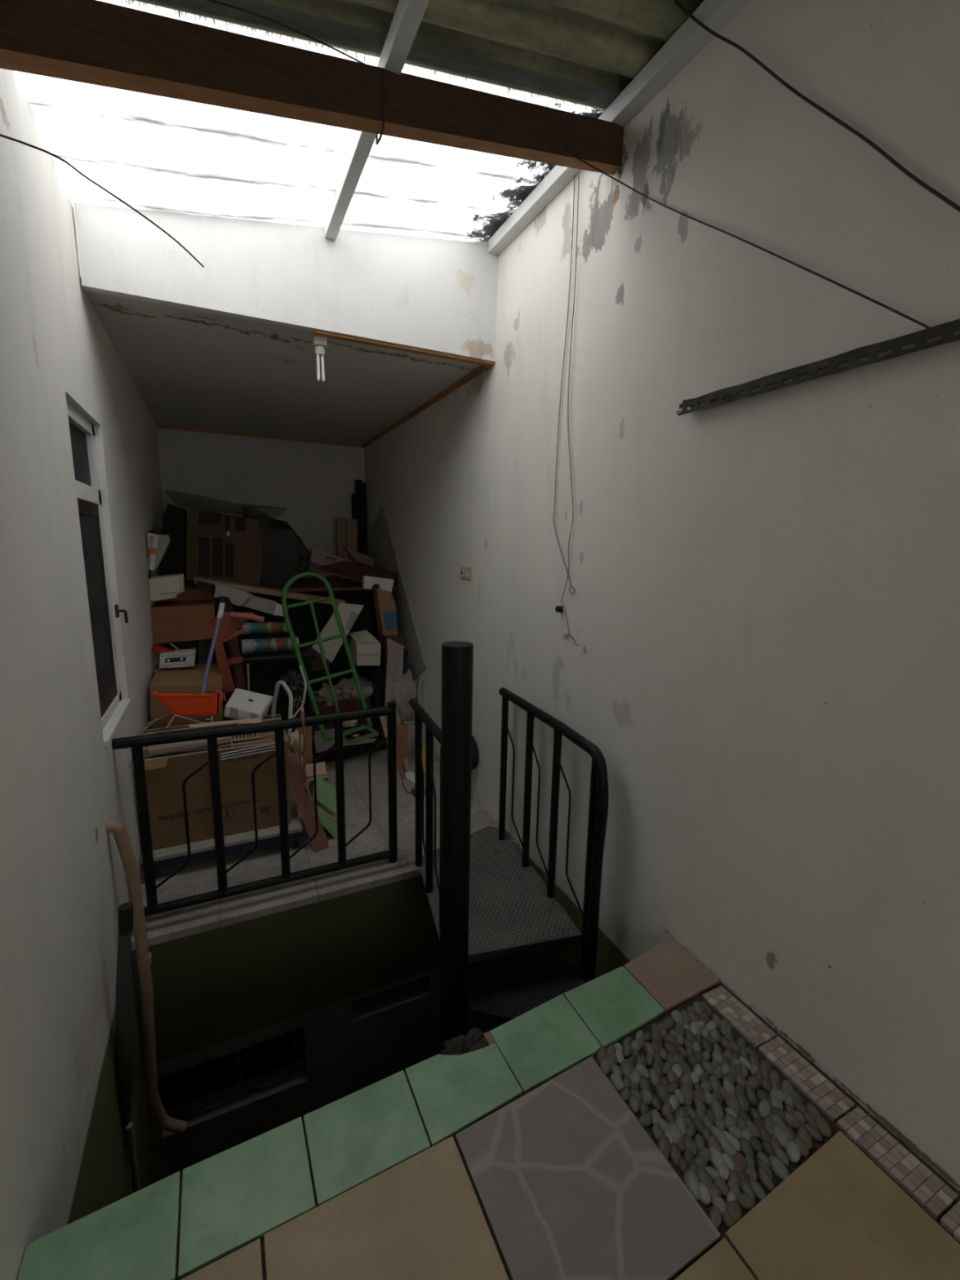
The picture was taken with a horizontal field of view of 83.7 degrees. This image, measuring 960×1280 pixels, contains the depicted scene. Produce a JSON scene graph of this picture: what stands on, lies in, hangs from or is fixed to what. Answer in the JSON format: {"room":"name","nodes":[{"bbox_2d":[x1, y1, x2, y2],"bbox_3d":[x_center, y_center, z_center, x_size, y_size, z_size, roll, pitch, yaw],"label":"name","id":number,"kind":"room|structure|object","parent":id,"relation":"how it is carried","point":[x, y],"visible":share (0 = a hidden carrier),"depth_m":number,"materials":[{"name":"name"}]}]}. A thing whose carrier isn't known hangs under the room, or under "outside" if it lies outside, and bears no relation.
{"room":"stairwell landing","nodes":[
{"label":"stairwell landing","id":0,"kind":"room"},
{"bbox_2d":[0,68,169,1279],"bbox_3d":[-1.317,1.193,1.673,0.150,5.720,8.913,-4,11,-25],"label":"wall","id":1,"kind":"structure","parent":0,"point":[64,884],"depth_m":1.62,"materials":[{"name":"paint"}]},
{"bbox_2d":[0,133,204,267],"bbox_3d":[-0.881,-1.010,1.216,0.062,0.062,0.562,7,12,31],"label":"loose wire","id":2,"kind":"object","parent":1,"relation":"attached to","point":[1,135],"visible":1,"depth_m":1.22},
{"bbox_2d":[115,902,139,1193],"bbox_3d":[-1.364,1.713,2.044,0.190,1.511,0.063,-4,11,-25],"label":"conduit pipe","id":3,"kind":"object","parent":1,"relation":"attached to","point":[124,1035],"visible":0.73,"depth_m":2.00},
{"bbox_2d":[106,820,186,1133],"bbox_3d":[-1.431,1.497,2.305,0.198,1.592,0.061,-6,12,-34],"label":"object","id":4,"kind":"object","parent":1,"relation":"attached to","point":[165,1122],"visible":0.97,"depth_m":2.28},
{"bbox_2d":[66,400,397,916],"bbox_3d":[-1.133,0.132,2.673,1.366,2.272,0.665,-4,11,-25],"label":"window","id":5,"kind":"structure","parent":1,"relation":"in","point":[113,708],"depth_m":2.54,"materials":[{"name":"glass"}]},
{"bbox_2d":[298,705,310,804],"bbox_3d":[-0.923,0.623,2.816,0.049,0.661,0.322,-2,11,-18],"label":"cord","id":6,"kind":"object","parent":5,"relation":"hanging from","point":[306,784],"visible":1,"depth_m":2.78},
{"bbox_2d":[151,588,215,644],"bbox_3d":[-2.259,-0.197,4.115,0.403,0.361,0.434,-4,11,-25],"label":"carton","id":7,"kind":"object","parent":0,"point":[181,619],"visible":0.76,"depth_m":3.95,"materials":[{"name":"cardboard"}]},
{"bbox_2d":[147,573,184,601],"bbox_3d":[-2.292,-0.395,3.939,0.216,0.189,0.304,-4,11,-25],"label":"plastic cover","id":8,"kind":"object","parent":7,"relation":"on","point":[164,587],"visible":1,"depth_m":3.81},
{"bbox_2d":[146,528,170,570],"bbox_3d":[-2.340,-0.657,3.890,0.168,0.301,0.102,-4,11,-25],"label":"box","id":9,"kind":"object","parent":8,"relation":"on","point":[157,544],"visible":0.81,"depth_m":3.85,"materials":[{"name":"white cardboard"}]},
{"bbox_2d":[166,1028,302,1108],"bbox_3d":[-0.988,2.406,3.632,1.980,2.460,0.100,-4,11,-25],"label":"wall","id":10,"kind":"structure","parent":0,"point":[205,1078],"depth_m":3.36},
{"bbox_2d":[156,427,364,706],"bbox_3d":[-2.232,-0.722,5.814,1.980,3.017,0.150,-4,11,-25],"label":"wall","id":11,"kind":"structure","parent":0,"point":[305,486],"depth_m":5.57,"materials":[{"name":"paint"}]},
{"bbox_2d":[155,424,361,447],"bbox_3d":[-2.183,-2.081,5.487,1.950,0.025,0.025,-4,11,-25],"label":"trim","id":12,"kind":"structure","parent":11,"relation":"attached to","point":[157,425],"depth_m":5.43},
{"bbox_2d":[80,278,480,444],"bbox_3d":[-1.498,-1.858,4.114,1.980,0.040,3.123,-4,11,-25],"label":"ceiling","id":13,"kind":"structure","parent":0,"point":[189,368],"depth_m":3.48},
{"bbox_2d":[309,331,328,382],"bbox_3d":[-0.836,-1.474,2.800,0.090,0.234,0.087,-4,11,-25],"label":"ceiling lamp","id":14,"kind":"object","parent":13,"relation":"hanging from","point":[319,344],"visible":0.98,"depth_m":2.78,"materials":[{"name":"white plastic"}]},
{"bbox_2d":[73,202,497,362],"bbox_3d":[-0.803,-1.867,2.662,1.972,0.612,0.050,-4,11,-25],"label":"wall header","id":15,"kind":"structure","parent":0,"point":[437,295],"depth_m":2.62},
{"bbox_2d":[14,0,620,243],"bbox_3d":[-0.643,-1.962,2.175,2.110,0.355,1.260,-4,11,-25],"label":"skylight","id":16,"kind":"object","parent":15,"relation":"on","point":[151,152],"visible":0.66,"depth_m":2.10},
{"bbox_2d":[313,328,494,366],"bbox_3d":[-0.381,-1.594,2.929,1.016,0.026,0.043,-4,11,-25],"label":"trim","id":17,"kind":"structure","parent":15,"relation":"attached to","point":[317,332],"depth_m":2.90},
{"bbox_2d":[131,875,513,1182],"bbox_3d":[-0.719,2.508,3.083,1.981,2.460,0.140,-4,11,-25],"label":"wall","id":18,"kind":"structure","parent":0,"point":[215,986],"depth_m":2.80,"materials":[{"name":"green paint"}]},
{"bbox_2d":[158,1034,305,1114],"bbox_3d":[-1.246,2.213,2.737,0.670,0.333,0.012,-4,11,-25],"label":"air vent","id":19,"kind":"object","parent":18,"relation":"in","point":[238,1060],"visible":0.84,"depth_m":2.73,"materials":[{"name":"metal"}]},
{"bbox_2d":[131,706,519,951],"bbox_3d":[-1.441,0.995,4.389,1.980,0.038,3.628,-4,11,-25],"label":"floor","id":20,"kind":"structure","parent":0,"point":[200,877],"depth_m":2.92,"materials":[{"name":"tile"}]},
{"bbox_2d":[163,579,198,663],"bbox_3d":[-2.571,0.146,4.662,0.271,1.319,0.400,-4,11,-25],"label":"carton","id":21,"kind":"object","parent":20,"relation":"on","point":[188,584],"visible":0.04,"depth_m":4.46,"materials":[{"name":"brown cardboard"}]},
{"bbox_2d":[159,503,186,580],"bbox_3d":[-2.554,-0.811,4.469,0.224,0.612,0.400,-4,11,-25],"label":"carton","id":22,"kind":"object","parent":21,"relation":"on","point":[175,517],"visible":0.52,"depth_m":4.30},
{"bbox_2d":[140,786,302,875],"bbox_3d":[-1.500,1.121,3.166,0.790,0.140,0.580,-4,11,-25],"label":"bench","id":23,"kind":"object","parent":20,"relation":"on","point":[169,856],"visible":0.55,"depth_m":2.93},
{"bbox_2d":[142,716,291,849],"bbox_3d":[-1.506,0.799,3.107,0.725,0.511,0.493,-4,11,-25],"label":"carton","id":24,"kind":"object","parent":23,"relation":"on","point":[165,777],"visible":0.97,"depth_m":2.90,"materials":[{"name":"brown cardboard"}]},
{"bbox_2d":[128,712,288,763],"bbox_3d":[-1.570,0.504,3.134,0.775,0.086,0.755,-4,11,-25],"label":"wire rack","id":25,"kind":"object","parent":24,"relation":"on","point":[157,718],"visible":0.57,"depth_m":2.93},
{"bbox_2d":[149,671,223,730],"bbox_3d":[-1.941,0.581,3.583,0.428,0.705,0.400,-4,11,-25],"label":"carton","id":26,"kind":"object","parent":25,"relation":"on","point":[163,682],"visible":0.39,"depth_m":3.39,"materials":[{"name":"brown cardboard"}]},
{"bbox_2d":[153,663,218,676],"bbox_3d":[-2.105,0.529,3.900,0.411,0.699,0.280,-4,11,-25],"label":"carton","id":27,"kind":"object","parent":26,"relation":"on","point":[197,667],"visible":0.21,"depth_m":3.82,"materials":[{"name":"brown cardboard"}]},
{"bbox_2d":[159,648,195,668],"bbox_3d":[-2.126,0.131,3.772,0.229,0.104,0.138,-4,11,-25],"label":"radio","id":28,"kind":"object","parent":27,"relation":"on","point":[185,658],"visible":0.98,"depth_m":3.72,"materials":[{"name":"white plastic"}]},
{"bbox_2d":[203,612,254,693],"bbox_3d":[-1.751,0.093,3.771,0.324,0.589,0.170,-4,11,-25],"label":"folding stool","id":29,"kind":"object","parent":26,"relation":"on","point":[228,627],"visible":0.8,"depth_m":3.71,"materials":[{"name":"red paint"}]},
{"bbox_2d":[230,611,264,622],"bbox_3d":[-1.599,-0.154,3.681,0.216,0.085,0.044,-4,11,-25],"label":"rolled mat","id":30,"kind":"object","parent":29,"relation":"on","point":[233,615],"visible":1,"depth_m":3.66,"materials":[{"name":"red plastic"}]},
{"bbox_2d":[151,595,226,716],"bbox_3d":[-1.754,0.111,3.257,0.436,0.737,0.146,-4,11,-25],"label":"dustpan","id":31,"kind":"object","parent":25,"relation":"on","point":[202,704],"visible":1,"depth_m":3.26,"materials":[{"name":"orange plastic"}]},
{"bbox_2d":[147,736,230,755],"bbox_3d":[-1.583,0.540,2.915,0.380,0.026,0.240,-5,12,-31],"label":"board offcut","id":32,"kind":"object","parent":25,"relation":"in","point":[157,750],"visible":0.46,"depth_m":2.80,"materials":[{"name":"brown wood"}]},
{"bbox_2d":[155,723,250,733],"bbox_3d":[-1.537,0.502,2.994,0.480,0.019,0.100,-1,10,-13],"label":"board offcut","id":33,"kind":"object","parent":25,"relation":"on","point":[180,727],"visible":0.31,"depth_m":2.99,"materials":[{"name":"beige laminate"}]},
{"bbox_2d":[188,717,262,742],"bbox_3d":[-1.435,0.515,3.029,0.384,0.062,0.200,-4,11,-25],"label":"tray","id":34,"kind":"object","parent":25,"relation":"on","point":[259,719],"visible":0.43,"depth_m":3.05,"materials":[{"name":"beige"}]},
{"bbox_2d":[188,717,262,727],"bbox_3d":[-1.434,0.496,3.025,0.384,0.024,0.200,-4,11,-25],"label":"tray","id":35,"kind":"object","parent":34,"relation":"on","point":[251,720],"depth_m":3.09,"materials":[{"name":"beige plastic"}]},
{"bbox_2d":[223,688,273,719],"bbox_3d":[-1.451,0.416,3.370,0.294,0.208,0.222,-4,11,-25],"label":"appliance cover","id":36,"kind":"object","parent":25,"relation":"on","point":[242,704],"visible":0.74,"depth_m":3.31,"materials":[{"name":"white plastic"}]},
{"bbox_2d":[240,649,315,755],"bbox_3d":[-1.645,0.540,4.341,0.548,0.868,0.180,-4,11,-25],"label":"shelf","id":37,"kind":"object","parent":20,"relation":"on","point":[266,669],"visible":0.41,"depth_m":4.35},
{"bbox_2d":[240,636,299,653],"bbox_3d":[-1.650,0.041,4.223,0.420,0.112,0.112,-4,11,-25],"label":"paper roll","id":38,"kind":"object","parent":37,"relation":"on","point":[275,644],"visible":0.83,"depth_m":4.17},
{"bbox_2d":[240,621,288,634],"bbox_3d":[-1.678,-0.098,4.206,0.360,0.090,0.090,-4,11,-25],"label":"paper roll","id":39,"kind":"object","parent":38,"relation":"on","point":[251,628],"visible":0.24,"depth_m":4.17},
{"bbox_2d":[241,595,276,614],"bbox_3d":[-1.718,-0.270,4.154,0.263,0.158,0.020,-4,11,-25],"label":"board","id":40,"kind":"object","parent":39,"relation":"on","point":[255,602],"visible":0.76,"depth_m":4.15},
{"bbox_2d":[214,584,253,605],"bbox_3d":[-1.851,-0.336,4.032,0.268,0.162,0.020,-4,11,-25],"label":"board","id":41,"kind":"object","parent":40,"relation":"on","point":[237,597],"visible":0.98,"depth_m":4.02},
{"bbox_2d":[306,603,363,664],"bbox_3d":[-1.213,-0.052,4.512,0.479,0.517,0.035,-4,11,-25],"label":"board","id":42,"kind":"object","parent":37,"relation":"on","point":[348,613],"visible":0.89,"depth_m":4.50,"materials":[{"name":"beige plastic"}]},
{"bbox_2d":[271,665,306,756],"bbox_3d":[-1.283,0.645,3.647,0.240,0.927,0.225,-4,11,-25],"label":"frame","id":43,"kind":"object","parent":20,"relation":"on","point":[278,683],"visible":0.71,"depth_m":3.58,"materials":[{"name":"white metal"}]},
{"bbox_2d":[279,669,306,708],"bbox_3d":[-1.315,0.350,3.770,0.191,0.288,0.171,-4,11,-25],"label":"bundle","id":44,"kind":"object","parent":43,"relation":"hanging from","point":[294,680],"visible":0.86,"depth_m":3.73,"materials":[{"name":"black plastic"}]},
{"bbox_2d":[289,776,315,853],"bbox_3d":[-1.062,0.964,3.147,0.359,0.464,0.051,9,13,38],"label":"tile strip","id":45,"kind":"object","parent":20,"relation":"on","point":[291,781],"visible":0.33,"depth_m":3.10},
{"bbox_2d":[288,766,318,852],"bbox_3d":[-1.052,0.961,3.156,0.359,0.467,0.051,9,13,38],"label":"tile strip","id":46,"kind":"object","parent":20,"relation":"on","point":[291,774],"visible":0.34,"depth_m":3.12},
{"bbox_2d":[294,725,312,764],"bbox_3d":[-1.275,0.757,3.851,0.123,0.343,0.120,-4,11,-25],"label":"box","id":47,"kind":"object","parent":20,"relation":"on","point":[308,750],"visible":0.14,"depth_m":3.81,"materials":[{"name":"brown cardboard"}]},
{"bbox_2d":[288,756,320,851],"bbox_3d":[-1.042,0.958,3.165,0.359,0.470,0.051,9,13,38],"label":"tile strip","id":48,"kind":"object","parent":20,"relation":"on","point":[290,762],"visible":0.64,"depth_m":3.13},
{"bbox_2d":[231,590,379,691],"bbox_3d":[-1.708,0.149,5.287,1.280,1.306,0.800,-4,11,-25],"label":"clutter","id":49,"kind":"object","parent":20,"relation":"on","point":[301,620],"visible":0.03,"depth_m":4.91},
{"bbox_2d":[289,754,322,850],"bbox_3d":[-1.033,0.955,3.173,0.359,0.473,0.051,9,13,38],"label":"tile strip","id":50,"kind":"object","parent":20,"relation":"on","point":[291,757],"visible":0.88,"depth_m":3.14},
{"bbox_2d":[291,753,324,849],"bbox_3d":[-1.023,0.952,3.182,0.359,0.476,0.051,9,13,38],"label":"tile strip","id":51,"kind":"object","parent":20,"relation":"on","point":[292,754],"visible":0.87,"depth_m":3.15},
{"bbox_2d":[225,577,398,719],"bbox_3d":[-1.722,0.113,5.312,1.480,1.366,1.390,-4,11,-25],"label":"wooden table","id":52,"kind":"object","parent":20,"relation":"on","point":[307,584],"visible":0.24,"depth_m":4.74,"materials":[{"name":"red wood"}]},
{"bbox_2d":[186,507,263,586],"bbox_3d":[-2.158,-0.775,4.519,0.579,0.619,0.425,-4,11,-25],"label":"carton","id":53,"kind":"object","parent":52,"relation":"on","point":[224,547],"visible":1,"depth_m":4.33,"materials":[{"name":"brown cardboard"}]},
{"bbox_2d":[194,576,345,605],"bbox_3d":[-1.682,-0.389,4.370,1.132,0.260,0.130,-4,11,-25],"label":"plank","id":54,"kind":"object","parent":52,"relation":"on","point":[247,588],"visible":0.78,"depth_m":4.30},
{"bbox_2d":[240,506,310,583],"bbox_3d":[-1.913,-0.867,5.065,0.593,0.735,0.360,-4,11,-25],"label":"bag","id":55,"kind":"object","parent":52,"relation":"on","point":[286,556],"visible":0.72,"depth_m":4.92,"materials":[{"name":"black plastic"}]},
{"bbox_2d":[309,546,375,567],"bbox_3d":[-1.292,-0.761,5.106,0.656,0.233,0.418,-4,11,-25],"label":"box","id":56,"kind":"object","parent":52,"relation":"on","point":[319,557],"visible":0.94,"depth_m":4.91,"materials":[{"name":"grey cardboard"}]},
{"bbox_2d":[346,519,357,563],"bbox_3d":[-1.377,-0.975,5.767,0.114,0.630,0.015,-4,11,-25],"label":"board","id":57,"kind":"object","parent":52,"relation":"on","point":[351,524],"visible":0.71,"depth_m":5.74,"materials":[{"name":"brown wood"}]},
{"bbox_2d":[312,560,396,586],"bbox_3d":[-1.101,-0.583,4.810,0.793,0.244,0.320,-3,11,-22],"label":"panel","id":58,"kind":"object","parent":52,"relation":"on","point":[346,569],"visible":0.79,"depth_m":4.78,"materials":[{"name":"laminate"}]},
{"bbox_2d":[355,480,363,564],"bbox_3d":[-1.325,-1.213,5.897,0.064,1.056,0.040,-4,11,-25],"label":"plank","id":59,"kind":"object","parent":52,"relation":"on","point":[358,490],"visible":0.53,"depth_m":5.85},
{"bbox_2d":[361,482,367,564],"bbox_3d":[-1.288,-1.212,5.949,0.064,1.037,0.040,-4,11,-25],"label":"plank","id":60,"kind":"object","parent":52,"relation":"on","point":[363,484],"visible":0.44,"depth_m":5.91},
{"bbox_2d":[295,751,328,848],"bbox_3d":[-1.004,0.946,3.199,0.359,0.483,0.051,9,13,38],"label":"tile strip","id":61,"kind":"object","parent":20,"relation":"on","point":[296,753],"visible":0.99,"depth_m":3.16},
{"bbox_2d":[312,799,337,839],"bbox_3d":[-0.929,1.077,3.226,0.162,0.239,0.112,-4,11,-25],"label":"tile","id":62,"kind":"structure","parent":20,"relation":"on","point":[331,828],"depth_m":3.23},
{"bbox_3d":[-0.949,1.061,3.279,0.147,0.139,0.096,-4,11,-25],"label":"tile","id":63,"kind":"structure","parent":62,"relation":"on","visible":0},
{"bbox_2d":[316,801,336,820],"bbox_3d":[-0.951,1.035,3.287,0.146,0.139,0.091,-4,11,-25],"label":"tile","id":64,"kind":"structure","parent":63,"relation":"on","point":[326,808],"depth_m":3.28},
{"bbox_2d":[312,774,336,813],"bbox_3d":[-0.952,0.944,3.284,0.156,0.243,0.105,-4,11,-25],"label":"tile","id":65,"kind":"structure","parent":64,"relation":"on","point":[326,793],"depth_m":3.28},
{"bbox_2d":[281,571,373,742],"bbox_3d":[-1.180,0.120,4.127,0.618,1.263,0.344,6,11,27],"label":"hand truck","id":66,"kind":"object","parent":20,"relation":"on","point":[292,580],"visible":0.97,"depth_m":4.12,"materials":[{"name":"green metal"}]},
{"bbox_2d":[313,697,373,738],"bbox_3d":[-1.242,0.702,4.770,0.510,0.412,0.300,-4,11,-25],"label":"chest","id":67,"kind":"object","parent":20,"relation":"on","point":[345,704],"visible":0.24,"depth_m":4.63,"materials":[{"name":"laminate"}]},
{"bbox_2d":[312,682,343,706],"bbox_3d":[-1.305,0.456,4.665,0.308,0.173,0.327,-4,11,-25],"label":"rag","id":68,"kind":"object","parent":67,"relation":"on","point":[324,694],"visible":0.73,"depth_m":4.58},
{"bbox_2d":[311,653,329,671],"bbox_3d":[-1.381,0.192,4.608,0.149,0.131,0.140,-4,11,-25],"label":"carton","id":69,"kind":"object","parent":68,"relation":"on","point":[317,664],"visible":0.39,"depth_m":4.54,"materials":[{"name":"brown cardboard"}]},
{"bbox_2d":[335,674,373,698],"bbox_3d":[-1.115,0.416,4.796,0.384,0.192,0.324,-4,11,-25],"label":"rag","id":70,"kind":"object","parent":67,"relation":"on","point":[348,686],"visible":0.63,"depth_m":4.72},
{"bbox_2d":[311,723,387,763],"bbox_3d":[-1.204,0.864,4.573,0.721,0.165,0.400,-6,12,-36],"label":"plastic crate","id":71,"kind":"object","parent":20,"relation":"on","point":[349,751],"visible":0.45,"depth_m":4.50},
{"bbox_2d":[313,728,334,752],"bbox_3d":[-1.272,0.798,4.424,0.189,0.010,0.656,-3,11,-20],"label":"flat board","id":72,"kind":"object","parent":71,"relation":"on","point":[320,746],"visible":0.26,"depth_m":4.30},
{"bbox_2d":[342,724,378,746],"bbox_3d":[-1.039,0.788,4.456,0.287,0.012,0.382,10,13,40],"label":"picture frame","id":73,"kind":"object","parent":71,"relation":"on","point":[375,733],"visible":0.66,"depth_m":4.40,"materials":[{"name":"green wood"}]},
{"bbox_2d":[379,632,404,728],"bbox_3d":[-0.781,0.409,4.908,0.258,0.956,0.200,-4,11,-25],"label":"carton","id":74,"kind":"object","parent":20,"relation":"on","point":[398,638],"visible":0.24,"depth_m":4.76,"materials":[{"name":"brown cardboard"}]},
{"bbox_2d":[372,586,397,635],"bbox_3d":[-0.842,-0.254,4.752,0.185,0.420,0.165,-4,11,-25],"label":"carton","id":75,"kind":"object","parent":74,"relation":"on","point":[384,603],"visible":0.94,"depth_m":4.69,"materials":[{"name":"brown cardboard"}]},
{"bbox_2d":[362,575,394,592],"bbox_3d":[-0.889,-0.487,4.682,0.266,0.149,0.070,-4,11,-25],"label":"foam corner","id":76,"kind":"object","parent":75,"relation":"on","point":[384,584],"visible":0.89,"depth_m":4.65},
{"bbox_2d":[395,724,408,773],"bbox_3d":[-0.602,0.871,4.196,0.103,0.402,0.195,-1,10,-12],"label":"slab","id":77,"kind":"object","parent":20,"relation":"on","point":[402,730],"visible":0.63,"depth_m":4.20,"materials":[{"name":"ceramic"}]},
{"bbox_2d":[402,720,426,755],"bbox_3d":[-0.603,0.803,4.678,0.191,0.269,0.350,-4,11,-25],"label":"carton","id":78,"kind":"object","parent":20,"relation":"on","point":[411,740],"visible":0.14,"depth_m":4.51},
{"bbox_2d":[391,668,417,720],"bbox_3d":[-0.653,0.503,4.631,0.242,0.541,0.263,-1,10,-9],"label":"sack","id":79,"kind":"object","parent":78,"relation":"on","point":[406,689],"visible":0.7,"depth_m":4.55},
{"bbox_2d":[383,638,408,724],"bbox_3d":[-0.715,0.362,4.560,0.258,0.751,0.161,-4,11,-25],"label":"leaning board","id":80,"kind":"object","parent":79,"relation":"on","point":[397,654],"visible":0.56,"depth_m":4.54,"materials":[{"name":"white wood"}]},
{"bbox_3d":[-0.939,0.553,4.835,0.094,0.692,0.200,-4,11,-25],"label":"carton","id":81,"kind":"object","parent":20,"relation":"on","visible":0},
{"bbox_2d":[349,630,381,665],"bbox_3d":[-1.003,0.067,4.655,0.212,0.274,0.303,-4,11,-25],"label":"container","id":82,"kind":"object","parent":81,"relation":"on","point":[365,649],"visible":0.94,"depth_m":4.54,"materials":[{"name":"beige plastic"}]},
{"bbox_3d":[-1.115,1.106,3.654,0.170,0.010,0.170,-4,11,-25],"label":"tile","id":83,"kind":"structure","parent":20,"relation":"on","visible":0},
{"bbox_3d":[-1.119,1.090,3.651,0.158,0.010,0.158,-4,11,-25],"label":"tile","id":84,"kind":"structure","parent":83,"relation":"on","visible":0},
{"bbox_3d":[-1.115,1.073,3.649,0.153,0.010,0.153,-4,11,-25],"label":"tile","id":85,"kind":"structure","parent":84,"relation":"on","visible":0},
{"bbox_3d":[-1.120,1.057,3.644,0.157,0.010,0.157,-4,11,-25],"label":"tile","id":86,"kind":"structure","parent":85,"relation":"on","visible":0},
{"bbox_3d":[-1.125,1.042,3.638,0.163,0.010,0.163,-4,11,-25],"label":"tile","id":87,"kind":"structure","parent":86,"relation":"on","visible":0},
{"bbox_3d":[-1.125,1.025,3.636,0.163,0.010,0.163,-4,11,-25],"label":"tile","id":88,"kind":"structure","parent":87,"relation":"on","visible":0},
{"bbox_3d":[-1.120,1.009,3.635,0.160,0.010,0.160,-4,11,-25],"label":"tile","id":89,"kind":"structure","parent":88,"relation":"on","visible":0},
{"bbox_3d":[-1.126,0.993,3.629,0.153,0.010,0.153,-4,11,-25],"label":"tile","id":90,"kind":"structure","parent":89,"relation":"on","visible":0},
{"bbox_3d":[-1.118,0.976,3.630,0.159,0.010,0.159,-4,11,-25],"label":"tile","id":91,"kind":"structure","parent":90,"relation":"on","visible":0},
{"bbox_3d":[-1.112,0.960,3.629,0.166,0.010,0.167,-4,11,-25],"label":"tile","id":92,"kind":"structure","parent":91,"relation":"on","visible":0},
{"bbox_3d":[-1.124,0.944,3.621,0.151,0.010,0.151,-4,11,-25],"label":"tile","id":93,"kind":"structure","parent":92,"relation":"on","visible":0},
{"bbox_2d":[305,761,328,783],"bbox_3d":[-1.119,0.900,3.624,0.173,0.063,0.184,-4,11,-25],"label":"box","id":94,"kind":"object","parent":93,"relation":"on","point":[320,766],"depth_m":3.61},
{"bbox_2d":[289,753,306,768],"bbox_3d":[-1.179,0.807,3.463,0.102,0.201,0.106,-4,11,-25],"label":"crumpled packing","id":95,"kind":"object","parent":94,"relation":"on","point":[295,753],"visible":0.11,"depth_m":3.45,"materials":[{"name":"beige plastic"}]},
{"bbox_2d":[288,728,306,754],"bbox_3d":[-1.178,0.656,3.435,0.104,0.156,0.122,4,11,17],"label":"crumpled packing","id":96,"kind":"object","parent":95,"relation":"on","point":[293,739],"visible":0.77,"depth_m":3.41,"materials":[{"name":"paper"}]},
{"bbox_2d":[17,937,959,1279],"bbox_3d":[0.695,1.607,-0.013,1.980,0.148,3.847,-4,11,-25],"label":"floor","id":97,"kind":"structure","parent":0,"point":[641,1121],"depth_m":1.30,"materials":[{"name":"tile"}]},
{"bbox_2d":[671,937,959,1195],"bbox_3d":[0.992,1.259,1.590,0.025,0.007,1.137,-4,11,-25],"label":"dirt","id":98,"kind":"object","parent":97,"relation":"on","point":[780,1034],"visible":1,"depth_m":1.54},
{"bbox_2d":[364,0,959,1191],"bbox_3d":[0.607,0.869,2.553,0.150,6.120,8.913,-4,11,-25],"label":"wall","id":99,"kind":"structure","parent":0,"point":[762,612],"depth_m":1.68,"materials":[{"name":"paint"}]},
{"bbox_2d":[0,0,624,174],"bbox_3d":[-0.368,-1.719,1.701,2.030,0.450,0.084,-4,11,-25],"label":"roof beam","id":100,"kind":"structure","parent":99,"relation":"attached to","point":[90,42],"depth_m":1.57,"materials":[{"name":"wood"}]},
{"bbox_2d":[205,0,372,68],"bbox_3d":[-0.514,-1.657,1.466,0.016,0.158,0.540,10,13,42],"label":"wire","id":101,"kind":"object","parent":100,"relation":"attached to","point":[211,1],"visible":1,"depth_m":1.44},
{"bbox_2d":[324,0,429,239],"bbox_3d":[0.449,-1.555,0.205,0.054,0.064,5.488,-4,11,-25],"label":"rafter","id":102,"kind":"object","parent":100,"relation":"on","point":[408,15],"visible":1,"depth_m":1.96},
{"bbox_2d":[120,0,704,117],"bbox_3d":[0.584,-1.513,-0.328,2.120,0.382,4.612,-4,11,-25],"label":"sheet","id":103,"kind":"object","parent":102,"relation":"on","point":[606,44],"visible":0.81,"depth_m":1.72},
{"bbox_2d":[488,0,747,255],"bbox_3d":[1.261,-1.742,0.567,0.062,0.064,5.488,-4,11,-25],"label":"rafter","id":104,"kind":"object","parent":100,"relation":"on","point":[691,37],"visible":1,"depth_m":1.92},
{"bbox_2d":[552,174,579,646],"bbox_3d":[0.422,-1.014,2.467,0.024,2.077,0.258,-4,11,-25],"label":"cord","id":105,"kind":"object","parent":104,"relation":"hanging from","point":[558,608],"visible":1,"depth_m":2.50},
{"bbox_2d":[550,142,942,335],"bbox_3d":[0.751,-1.249,1.652,0.274,0.977,1.246,-7,13,-40],"label":"cable","id":106,"kind":"object","parent":100,"relation":"hanging from","point":[910,318],"visible":1,"depth_m":1.55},
{"bbox_2d":[369,506,426,677],"bbox_3d":[-0.825,-0.453,5.186,0.010,1.685,1.785,-4,11,-25],"label":"panel","id":107,"kind":"object","parent":99,"relation":"attached to","point":[382,548],"visible":0.53,"depth_m":5.07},
{"bbox_2d":[361,364,491,448],"bbox_3d":[-0.621,-1.883,4.541,0.030,0.028,3.118,-4,11,-25],"label":"trim","id":108,"kind":"structure","parent":99,"relation":"attached to","point":[481,369],"depth_m":3.94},
{"bbox_2d":[471,734,478,769],"bbox_3d":[-0.097,0.778,3.738,0.070,0.260,0.260,-4,11,-25],"label":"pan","id":109,"kind":"object","parent":99,"relation":"attached to","point":[474,748],"visible":0.24,"depth_m":3.63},
{"bbox_2d":[674,0,959,212],"bbox_3d":[0.885,-1.393,1.387,0.094,1.392,1.192,-5,12,-32],"label":"power cable","id":110,"kind":"object","parent":99,"relation":"attached to","point":[762,65],"visible":1,"depth_m":1.39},
{"bbox_2d":[676,319,959,415],"bbox_3d":[1.092,-0.663,1.095,0.044,0.049,1.814,-4,11,-25],"label":"bar","id":111,"kind":"object","parent":99,"relation":"attached to","point":[947,330],"visible":1,"depth_m":1.39,"materials":[{"name":"metal"}]},
{"bbox_3d":[-0.189,3.980,2.172,1.981,0.100,3.900,-4,11,-25],"label":"floor","id":112,"kind":"structure","parent":0,"visible":0},
{"bbox_2d":[408,640,608,1053],"bbox_3d":[-0.158,1.898,2.510,1.380,3.879,1.620,-4,11,-25],"label":"spiral staircase","id":113,"kind":"structure","parent":112,"relation":"on","point":[486,900],"depth_m":2.41,"materials":[{"name":"metal"}]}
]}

